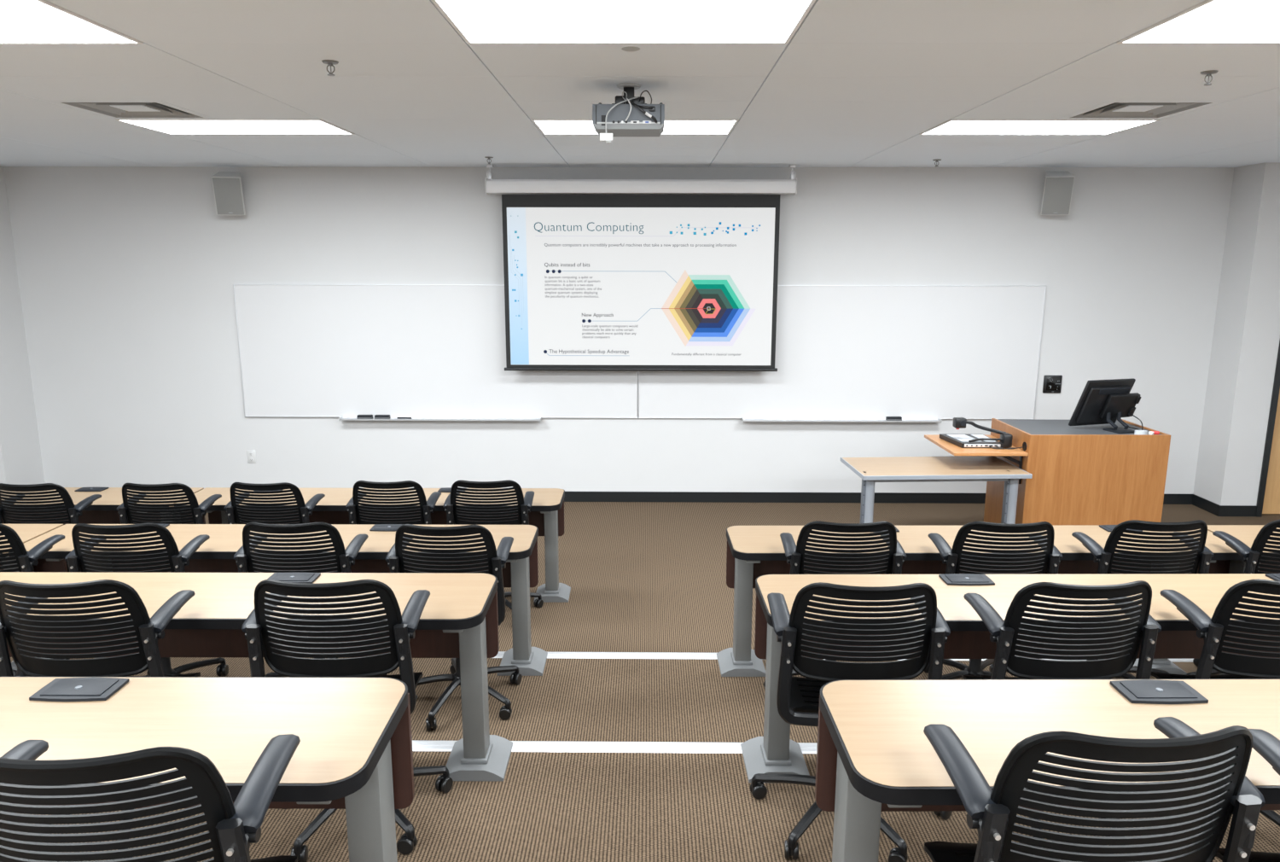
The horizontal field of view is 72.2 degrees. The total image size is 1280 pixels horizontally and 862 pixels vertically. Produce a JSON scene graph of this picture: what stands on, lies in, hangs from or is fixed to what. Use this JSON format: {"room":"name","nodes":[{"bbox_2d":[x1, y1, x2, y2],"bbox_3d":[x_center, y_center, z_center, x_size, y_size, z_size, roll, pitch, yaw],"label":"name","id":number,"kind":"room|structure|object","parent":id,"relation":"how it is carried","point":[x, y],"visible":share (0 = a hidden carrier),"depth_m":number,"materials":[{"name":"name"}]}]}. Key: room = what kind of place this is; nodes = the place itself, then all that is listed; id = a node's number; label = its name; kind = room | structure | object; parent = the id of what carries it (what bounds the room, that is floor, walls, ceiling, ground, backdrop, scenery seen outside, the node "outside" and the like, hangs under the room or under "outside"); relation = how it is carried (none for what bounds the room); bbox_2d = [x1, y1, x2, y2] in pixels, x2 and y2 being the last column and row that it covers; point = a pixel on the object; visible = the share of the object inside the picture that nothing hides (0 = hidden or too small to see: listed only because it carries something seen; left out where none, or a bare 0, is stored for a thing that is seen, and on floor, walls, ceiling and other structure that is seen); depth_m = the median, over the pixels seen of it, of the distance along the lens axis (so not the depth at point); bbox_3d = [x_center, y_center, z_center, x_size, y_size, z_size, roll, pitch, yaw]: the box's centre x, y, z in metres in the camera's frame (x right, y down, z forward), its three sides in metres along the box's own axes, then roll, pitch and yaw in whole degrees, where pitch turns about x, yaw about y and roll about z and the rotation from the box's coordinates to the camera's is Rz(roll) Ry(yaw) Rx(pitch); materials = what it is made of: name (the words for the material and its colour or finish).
{"room":"lecture hall","nodes":[
{"label":"lecture hall","id":0,"kind":"room"},
{"bbox_2d":[0,166,45,484],"bbox_3d":[-6.385,-0.889,7.881,1.490,3.398,0.636,0,11,0],"label":"wall","id":1,"kind":"structure","parent":0,"point":[20,458],"depth_m":7.89,"materials":[{"name":"paint"}]},
{"bbox_2d":[3,165,1234,494],"bbox_3d":[-0.221,-0.914,8.067,11.435,3.398,0.150,0,11,0],"label":"wall","id":2,"kind":"structure","parent":0,"point":[127,276],"depth_m":7.93,"materials":[{"name":"paint"}]},
{"bbox_2d":[211,171,245,215],"bbox_3d":[-3.576,-2.072,7.656,0.230,0.373,0.290,-3,11,-14],"label":"wall speaker","id":3,"kind":"object","parent":2,"relation":"attached to","point":[227,187],"visible":1,"depth_m":7.57,"materials":[{"name":"grey plastic"}]},
{"bbox_2d":[246,450,255,462],"bbox_3d":[-3.651,0.242,8.242,0.078,0.120,0.012,0,11,0],"label":"wall outlet","id":4,"kind":"object","parent":2,"relation":"attached to","point":[251,454],"visible":1,"depth_m":8.24,"materials":[{"name":"grey plastic"}]},
{"bbox_2d":[232,284,638,421],"bbox_3d":[-1.847,-0.706,7.992,3.654,1.239,0.105,0,11,0],"label":"whiteboard","id":5,"kind":"object","parent":2,"relation":"attached to","point":[344,352],"visible":0.87,"depth_m":8.05,"materials":[{"name":"white plastic"}]},
{"bbox_2d":[356,414,372,418],"bbox_3d":[-2.541,-0.131,8.104,0.135,0.033,0.050,0,11,0],"label":"eraser","id":6,"kind":"object","parent":5,"relation":"on","point":[359,416],"visible":1,"depth_m":8.08,"materials":[{"name":"grey fabric"}]},
{"bbox_2d":[374,414,389,418],"bbox_3d":[-2.381,-0.131,8.102,0.135,0.033,0.050,0,11,0],"label":"eraser","id":7,"kind":"object","parent":5,"relation":"on","point":[376,416],"visible":1,"depth_m":8.08,"materials":[{"name":"grey fabric"}]},
{"bbox_2d":[396,416,411,418],"bbox_3d":[-2.175,-0.122,8.097,0.130,0.018,0.018,0,11,0],"label":"marker","id":8,"kind":"object","parent":5,"relation":"on","point":[408,417],"visible":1,"depth_m":8.09,"materials":[{"name":"grey plastic"}]},
{"bbox_2d":[338,416,541,421],"bbox_3d":[-1.841,-0.112,8.098,1.856,0.032,0.086,0,11,0],"label":"marker tray","id":9,"kind":"object","parent":5,"relation":"on","point":[340,418],"depth_m":8.12,"materials":[{"name":"grey plastic"}]},
{"bbox_2d":[638,285,1046,423],"bbox_3d":[1.811,-0.694,7.961,3.654,1.239,0.105,0,11,0],"label":"whiteboard","id":10,"kind":"object","parent":2,"relation":"attached to","point":[845,353],"visible":0.83,"depth_m":8.01,"materials":[{"name":"white plastic"}]},
{"bbox_2d":[741,417,941,423],"bbox_3d":[1.849,-0.100,8.066,1.816,0.032,0.086,0,11,0],"label":"marker tray","id":11,"kind":"object","parent":10,"relation":"on","point":[744,419],"depth_m":8.09,"materials":[{"name":"grey plastic"}]},
{"bbox_2d":[885,416,901,420],"bbox_3d":[2.334,-0.115,8.062,0.135,0.033,0.050,0,11,0],"label":"eraser","id":12,"kind":"object","parent":10,"relation":"on","point":[887,418],"visible":1,"depth_m":8.04,"materials":[{"name":"grey fabric"}]},
{"bbox_2d":[564,491,1192,504],"bbox_3d":[-0.224,0.621,8.286,10.835,0.100,0.008,0,11,0],"label":"baseboard","id":13,"kind":"structure","parent":2,"relation":"attached to","point":[684,497],"depth_m":8.27,"materials":[{"name":"black plastic"}]},
{"bbox_2d":[1042,375,1062,393],"bbox_3d":[3.781,-0.428,8.040,0.165,0.165,0.022,0,11,0],"label":"control panel","id":14,"kind":"object","parent":2,"relation":"attached to","point":[1052,384],"visible":1,"depth_m":8.03,"materials":[{"name":"black plastic"}]},
{"bbox_2d":[1040,171,1075,215],"bbox_3d":[3.600,-2.058,7.593,0.230,0.373,0.290,3,11,15],"label":"wall speaker","id":15,"kind":"object","parent":2,"relation":"attached to","point":[1058,188],"visible":1,"depth_m":7.50,"materials":[{"name":"grey plastic"}]},
{"bbox_2d":[0,0,1279,167],"bbox_3d":[-0.128,-1.328,2.094,14.400,0.200,11.716,0,11,0],"label":"ceiling","id":16,"kind":"structure","parent":0,"point":[857,84],"depth_m":4.19,"materials":[{"name":"tile"}]},
{"bbox_2d":[0,0,143,44],"bbox_3d":[-2.488,-1.442,3.025,1.210,0.067,0.606,0,11,0],"label":"ceiling light","id":17,"kind":"object","parent":16,"relation":"attached to","point":[21,21],"visible":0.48,"depth_m":3.12,"materials":[{"name":"white plastic"}]},
{"bbox_2d":[45,100,216,119],"bbox_3d":[-2.776,-1.810,4.819,0.606,0.095,0.606,0,11,0],"label":"ceiling vent","id":18,"kind":"object","parent":16,"relation":"in","point":[112,109],"visible":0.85,"depth_m":4.86,"materials":[{"name":"metal"}]},
{"bbox_2d":[115,118,354,134],"bbox_3d":[-2.466,-1.908,5.418,1.210,0.067,0.606,0,11,0],"label":"ceiling light","id":19,"kind":"object","parent":16,"relation":"attached to","point":[321,126],"visible":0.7,"depth_m":5.48,"materials":[{"name":"white plastic"}]},
{"bbox_2d":[321,59,338,75],"bbox_3d":[-1.280,-1.502,3.631,0.072,0.057,0.072,0,11,0],"label":"sprinkler","id":20,"kind":"object","parent":16,"relation":"attached to","point":[331,62],"visible":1,"depth_m":3.62,"materials":[{"name":"silver metal"}]},
{"bbox_2d":[484,156,493,164],"bbox_3d":[-1.203,-2.157,6.995,0.072,0.057,0.072,0,11,0],"label":"sprinkler","id":21,"kind":"object","parent":16,"relation":"attached to","point":[488,157],"visible":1,"depth_m":6.99,"materials":[{"name":"silver metal"}]},
{"bbox_2d":[430,0,816,44],"bbox_3d":[-0.050,-1.433,3.004,1.210,0.067,0.606,0,11,0],"label":"ceiling light","id":22,"kind":"object","parent":16,"relation":"attached to","point":[476,21],"visible":1,"depth_m":3.02,"materials":[{"name":"white plastic"}]},
{"bbox_2d":[592,82,664,143],"bbox_3d":[-0.052,-1.477,4.116,0.334,0.281,0.299,0,11,0],"label":"projector","id":23,"kind":"object","parent":16,"relation":"hanging from","point":[630,115],"visible":1,"depth_m":4.02,"materials":[{"name":"grey plastic"}]},
{"bbox_2d":[621,46,639,51],"bbox_3d":[-0.036,-1.479,3.397,0.074,0.006,0.074,0,11,0],"label":"sprinkler cover","id":24,"kind":"object","parent":16,"relation":"attached to","point":[625,49],"visible":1,"depth_m":3.38,"materials":[{"name":"grey plastic"}]},
{"bbox_2d":[530,119,738,134],"bbox_3d":[-0.028,-1.900,5.397,1.210,0.067,0.606,0,11,0],"label":"ceiling light","id":25,"kind":"object","parent":16,"relation":"attached to","point":[545,126],"visible":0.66,"depth_m":5.42,"materials":[{"name":"white plastic"}]},
{"bbox_2d":[484,164,797,371],"bbox_3d":[0.007,-1.413,7.708,2.672,1.781,0.135,0,11,0],"label":"projection screen","id":26,"kind":"object","parent":16,"relation":"hanging from","point":[601,275],"visible":1,"depth_m":7.71,"materials":[{"name":"white fabric"}]},
{"bbox_2d":[919,119,1159,134],"bbox_3d":[2.411,-1.892,5.377,1.210,0.067,0.606,0,11,0],"label":"ceiling light","id":27,"kind":"object","parent":16,"relation":"attached to","point":[951,126],"visible":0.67,"depth_m":5.39,"materials":[{"name":"white plastic"}]},
{"bbox_2d":[1056,100,1227,119],"bbox_3d":[2.710,-1.792,4.772,0.606,0.095,0.606,0,11,0],"label":"ceiling vent","id":28,"kind":"object","parent":16,"relation":"in","point":[1110,109],"visible":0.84,"depth_m":4.81,"materials":[{"name":"metal"}]},
{"bbox_2d":[1116,0,1279,43],"bbox_3d":[2.389,-1.425,2.983,1.210,0.067,0.606,0,11,0],"label":"ceiling light","id":29,"kind":"object","parent":16,"relation":"attached to","point":[1207,21],"visible":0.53,"depth_m":3.07,"materials":[{"name":"white plastic"}]},
{"bbox_2d":[1200,69,1218,85],"bbox_3d":[2.462,-1.528,3.798,0.072,0.057,0.072,0,11,0],"label":"sprinkler","id":30,"kind":"object","parent":16,"relation":"attached to","point":[1209,72],"visible":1,"depth_m":3.79,"materials":[{"name":"silver metal"}]},
{"bbox_2d":[10,501,1279,861],"bbox_3d":[-0.132,1.469,2.639,14.300,0.837,11.616,0,11,0],"label":"floor","id":31,"kind":"structure","parent":0,"point":[641,576],"depth_m":3.94,"materials":[{"name":"carpet"}]},
{"bbox_2d":[0,523,67,669],"bbox_3d":[-4.163,0.864,4.376,2.418,0.748,0.482,0,11,0],"label":"table","id":32,"kind":"object","parent":31,"relation":"on","point":[26,532],"visible":0.21,"depth_m":4.45,"materials":[{"name":"brown wood"}]},
{"bbox_2d":[0,523,69,676],"bbox_3d":[-2.915,0.810,4.114,0.595,0.957,0.614,-1,11,-6],"label":"swivel chair","id":33,"kind":"object","parent":31,"relation":"on","point":[25,560],"visible":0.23,"depth_m":3.84,"materials":[{"name":"black plastic"}]},
{"bbox_2d":[0,482,101,571],"bbox_3d":[-3.596,0.722,5.500,0.598,0.957,0.616,-1,11,-6],"label":"swivel chair","id":34,"kind":"object","parent":31,"relation":"on","point":[72,511],"visible":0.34,"depth_m":5.19,"materials":[{"name":"black plastic"}]},
{"bbox_2d":[0,579,200,859],"bbox_3d":[-1.711,0.857,2.946,0.594,0.957,0.618,0,11,-1],"label":"swivel chair","id":35,"kind":"object","parent":31,"relation":"on","point":[148,631],"visible":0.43,"depth_m":2.66,"materials":[{"name":"black plastic"}]},
{"bbox_2d":[0,486,205,523],"bbox_3d":[-4.151,0.770,5.797,2.418,0.748,0.482,0,11,0],"label":"table","id":36,"kind":"object","parent":31,"relation":"on","point":[103,510],"visible":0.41,"depth_m":5.80,"materials":[{"name":"brown wood"}]},
{"bbox_2d":[64,522,228,675],"bbox_3d":[-2.258,0.817,4.083,0.602,0.957,0.572,-1,11,-4],"label":"swivel chair","id":37,"kind":"object","parent":31,"relation":"on","point":[177,560],"visible":0.31,"depth_m":3.81,"materials":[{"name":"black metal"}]},
{"bbox_2d":[0,733,300,861],"bbox_3d":[-0.903,0.913,1.727,0.596,0.957,0.614,-1,11,-7],"label":"swivel chair","id":38,"kind":"object","parent":31,"relation":"on","point":[231,827],"visible":1,"depth_m":1.41,"materials":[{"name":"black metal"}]},
{"bbox_2d":[116,482,221,523],"bbox_3d":[-2.865,0.727,5.477,0.618,0.957,0.589,0,11,0],"label":"swivel chair","id":39,"kind":"object","parent":31,"relation":"on","point":[198,511],"visible":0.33,"depth_m":5.20,"materials":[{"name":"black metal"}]},
{"bbox_2d":[0,676,414,861],"bbox_3d":[-1.736,0.973,1.961,2.446,0.748,0.482,0,11,0],"label":"table","id":40,"kind":"object","parent":31,"relation":"on","point":[353,753],"visible":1,"depth_m":1.92,"materials":[{"name":"beige laminate"}]},
{"bbox_2d":[0,571,512,780],"bbox_3d":[-1.726,0.921,3.167,2.446,0.748,0.482,0,11,0],"label":"table","id":41,"kind":"object","parent":31,"relation":"on","point":[459,618],"visible":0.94,"depth_m":3.21,"materials":[{"name":"beige laminate"}]},
{"bbox_2d":[224,482,325,523],"bbox_3d":[-2.210,0.718,5.530,0.590,0.957,0.611,0,11,-1],"label":"swivel chair","id":42,"kind":"object","parent":31,"relation":"on","point":[304,510],"visible":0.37,"depth_m":5.22,"materials":[{"name":"black plastic"}]},
{"bbox_2d":[7,523,547,675],"bbox_3d":[-1.715,0.869,4.373,2.446,0.748,0.482,0,11,0],"label":"table","id":43,"kind":"object","parent":31,"relation":"on","point":[216,554],"visible":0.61,"depth_m":4.41,"materials":[{"name":"beige laminate"}]},
{"bbox_2d":[233,522,387,676],"bbox_3d":[-1.541,0.808,4.136,0.595,0.957,0.614,1,11,4],"label":"swivel chair","id":44,"kind":"object","parent":31,"relation":"on","point":[345,559],"visible":0.34,"depth_m":3.82,"materials":[{"name":"black plastic"}]},
{"bbox_2d":[241,579,453,861],"bbox_3d":[-0.977,0.856,2.957,0.611,0.957,0.631,0,11,0],"label":"swivel chair","id":45,"kind":"object","parent":31,"relation":"on","point":[402,628],"visible":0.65,"depth_m":2.67,"materials":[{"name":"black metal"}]},
{"bbox_2d":[173,487,570,602],"bbox_3d":[-1.703,0.774,5.794,2.446,0.748,0.482,0,11,0],"label":"table","id":46,"kind":"object","parent":31,"relation":"on","point":[546,513],"visible":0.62,"depth_m":5.84,"materials":[{"name":"brown wood"}]},
{"bbox_2d":[345,480,441,524],"bbox_3d":[-1.535,0.711,5.571,0.588,0.957,0.610,0,11,0],"label":"swivel chair","id":47,"kind":"object","parent":31,"relation":"on","point":[426,507],"visible":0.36,"depth_m":5.27,"materials":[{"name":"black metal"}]},
{"bbox_2d":[385,523,521,731],"bbox_3d":[-0.870,0.816,4.100,0.595,0.957,0.616,0,11,1],"label":"swivel chair","id":48,"kind":"object","parent":31,"relation":"on","point":[497,559],"visible":0.64,"depth_m":3.81,"materials":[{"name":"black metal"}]},
{"bbox_2d":[442,479,543,610],"bbox_3d":[-0.942,0.709,5.589,0.596,0.957,0.614,1,11,4],"label":"swivel chair","id":49,"kind":"object","parent":31,"relation":"on","point":[524,503],"visible":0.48,"depth_m":5.29,"materials":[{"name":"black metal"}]},
{"bbox_2d":[412,740,817,753],"bbox_3d":[-0.125,1.260,3.461,14.100,0.036,0.072,0,11,0],"label":"trim","id":50,"kind":"structure","parent":31,"relation":"attached to","point":[518,746],"depth_m":3.46,"materials":[{"name":"metal"}]},
{"bbox_2d":[763,520,906,686],"bbox_3d":[0.900,0.807,4.164,0.591,0.957,0.611,1,11,3],"label":"swivel chair","id":51,"kind":"object","parent":31,"relation":"on","point":[795,555],"visible":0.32,"depth_m":3.85,"materials":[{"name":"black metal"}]},
{"bbox_2d":[493,651,1193,662],"bbox_3d":[-0.114,1.207,4.667,14.100,0.036,0.072,0,11,0],"label":"trim","id":52,"kind":"structure","parent":31,"relation":"attached to","point":[550,654],"depth_m":4.65,"materials":[{"name":"paint"}]},
{"bbox_2d":[749,581,950,861],"bbox_3d":[0.696,0.863,2.939,0.593,0.957,0.612,0,11,-3],"label":"swivel chair","id":53,"kind":"object","parent":31,"relation":"on","point":[797,697],"visible":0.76,"depth_m":2.66,"materials":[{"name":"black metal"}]},
{"bbox_2d":[840,455,1032,523],"bbox_3d":[2.195,0.619,6.655,1.231,0.736,0.616,0,11,-3],"label":"side table","id":54,"kind":"object","parent":31,"relation":"on","point":[871,470],"visible":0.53,"depth_m":6.43,"materials":[{"name":"brown wood"}]},
{"bbox_2d":[716,524,1240,676],"bbox_3d":[1.634,0.874,4.373,2.446,0.748,0.483,0,11,0],"label":"table","id":55,"kind":"object","parent":31,"relation":"on","point":[753,552],"visible":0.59,"depth_m":4.40,"materials":[{"name":"brown wood"}]},
{"bbox_2d":[923,521,1062,679],"bbox_3d":[1.601,0.813,4.138,0.595,0.954,0.586,0,11,0],"label":"swivel chair","id":56,"kind":"object","parent":31,"relation":"on","point":[951,557],"visible":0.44,"depth_m":3.86,"materials":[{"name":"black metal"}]},
{"bbox_2d":[740,573,1279,782],"bbox_3d":[1.624,0.927,3.167,2.446,0.748,0.483,0,11,0],"label":"table","id":57,"kind":"object","parent":31,"relation":"on","point":[774,752],"visible":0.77,"depth_m":3.23,"materials":[{"name":"beige laminate"}]},
{"bbox_2d":[814,678,1279,861],"bbox_3d":[1.613,0.979,1.961,2.446,0.748,0.483,0,11,0],"label":"table","id":58,"kind":"object","parent":31,"relation":"on","point":[875,755],"visible":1,"depth_m":1.94,"materials":[{"name":"beige laminate"}]},
{"bbox_2d":[924,418,1170,525],"bbox_3d":[3.080,0.453,6.824,1.573,1.000,0.700,0,11,0],"label":"lectern","id":59,"kind":"object","parent":31,"relation":"on","point":[1083,474],"visible":0.59,"depth_m":6.46,"materials":[{"name":"brown wood"}]},
{"bbox_2d":[924,434,1028,455],"bbox_3d":[2.565,0.106,6.748,0.540,0.022,0.690,0,11,0],"label":"shelf","id":60,"kind":"object","parent":59,"relation":"attached to","point":[954,450],"depth_m":6.51,"materials":[{"name":"brown wood"}]},
{"bbox_2d":[939,417,1023,449],"bbox_3d":[2.598,0.001,6.685,0.465,0.206,0.473,0,11,0],"label":"camera","id":61,"kind":"object","parent":59,"relation":"on","point":[963,440],"visible":1,"depth_m":6.63,"materials":[{"name":"black plastic"}]},
{"bbox_2d":[1068,378,1143,433],"bbox_3d":[3.536,-0.197,6.597,0.479,0.388,0.287,-3,11,-16],"label":"monitor","id":62,"kind":"object","parent":59,"relation":"on","point":[1101,401],"visible":0.93,"depth_m":6.59,"materials":[{"name":"black plastic"}]},
{"bbox_2d":[1098,387,1130,395],"bbox_3d":[3.541,-0.298,6.547,0.270,0.048,0.025,-3,11,-16],"label":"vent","id":63,"kind":"object","parent":62,"relation":"attached to","point":[1102,391],"depth_m":6.54,"materials":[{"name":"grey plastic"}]},
{"bbox_2d":[1134,430,1147,434],"bbox_3d":[3.689,0.012,6.460,0.090,0.030,0.060,0,11,0],"label":"computer mouse","id":64,"kind":"object","parent":59,"relation":"on","point":[1136,432],"visible":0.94,"depth_m":6.44,"materials":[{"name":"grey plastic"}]},
{"bbox_2d":[933,580,1161,845],"bbox_3d":[1.303,0.862,2.947,0.598,0.957,0.622,0,11,-2],"label":"swivel chair","id":65,"kind":"object","parent":31,"relation":"on","point":[1005,635],"visible":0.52,"depth_m":2.66,"materials":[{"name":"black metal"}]},
{"bbox_2d":[923,716,1265,861],"bbox_3d":[0.803,0.908,1.772,0.590,0.954,0.593,-1,11,-3],"label":"swivel chair","id":66,"kind":"object","parent":31,"relation":"on","point":[1192,827],"visible":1,"depth_m":1.49,"materials":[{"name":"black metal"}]},
{"bbox_2d":[1071,519,1213,679],"bbox_3d":[2.317,0.805,4.186,0.604,0.957,0.625,0,11,0],"label":"swivel chair","id":67,"kind":"object","parent":31,"relation":"on","point":[1202,555],"visible":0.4,"depth_m":3.88,"materials":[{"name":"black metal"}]},
{"bbox_2d":[1150,578,1279,826],"bbox_3d":[2.015,0.859,2.970,0.598,0.957,0.620,0,11,0],"label":"swivel chair","id":68,"kind":"object","parent":31,"relation":"on","point":[1213,631],"visible":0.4,"depth_m":2.70,"materials":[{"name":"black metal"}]},
{"bbox_2d":[1186,519,1279,674],"bbox_3d":[2.949,0.804,4.198,0.585,0.957,0.609,0,11,0],"label":"swivel chair","id":69,"kind":"object","parent":31,"relation":"on","point":[1252,556],"visible":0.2,"depth_m":3.93,"materials":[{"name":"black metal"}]},
{"bbox_2d":[1197,524,1279,674],"bbox_3d":[4.082,0.875,4.393,2.418,0.748,0.482,0,11,0],"label":"table","id":70,"kind":"object","parent":31,"relation":"on","point":[1247,534],"visible":0.17,"depth_m":4.45,"materials":[{"name":"beige laminate"}]},
{"bbox_2d":[1216,728,1279,861],"bbox_3d":[1.422,0.911,1.761,0.598,0.957,0.616,1,11,6],"label":"swivel chair","id":71,"kind":"object","parent":31,"relation":"on","point":[1267,745],"visible":0.64,"depth_m":1.67,"materials":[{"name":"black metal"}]},
{"bbox_2d":[1192,162,1279,505],"bbox_3d":[6.082,-0.855,7.819,1.775,3.398,0.546,0,11,0],"label":"wall","id":72,"kind":"structure","parent":0,"point":[1246,339],"depth_m":7.66,"materials":[{"name":"paint"}]},
{"bbox_2d":[1191,494,1221,516],"bbox_3d":[5.188,0.678,8.042,0.008,0.100,0.396,0,11,0],"label":"baseboard","id":73,"kind":"structure","parent":72,"relation":"attached to","point":[1197,501],"depth_m":8.03,"materials":[{"name":"black plastic"}]},
{"bbox_2d":[1219,505,1256,516],"bbox_3d":[5.350,0.716,7.850,0.320,0.100,0.008,0,11,0],"label":"baseboard","id":74,"kind":"object","parent":72,"relation":"attached to","point":[1225,510],"visible":1,"depth_m":7.85,"materials":[{"name":"black plastic"}]},
{"bbox_2d":[1255,340,1279,517],"bbox_3d":[6.015,-0.300,7.711,1.005,2.150,0.150,0,11,0],"label":"trim","id":75,"kind":"structure","parent":72,"relation":"attached to","point":[1276,388],"depth_m":7.71,"materials":[{"name":"black plastic"}]},
{"bbox_2d":[1262,389,1279,513],"bbox_3d":[6.014,-0.276,7.698,0.901,2.090,0.105,0,11,0],"label":"door","id":76,"kind":"structure","parent":72,"relation":"in","point":[1271,499],"depth_m":7.84,"materials":[{"name":"brown wood"}]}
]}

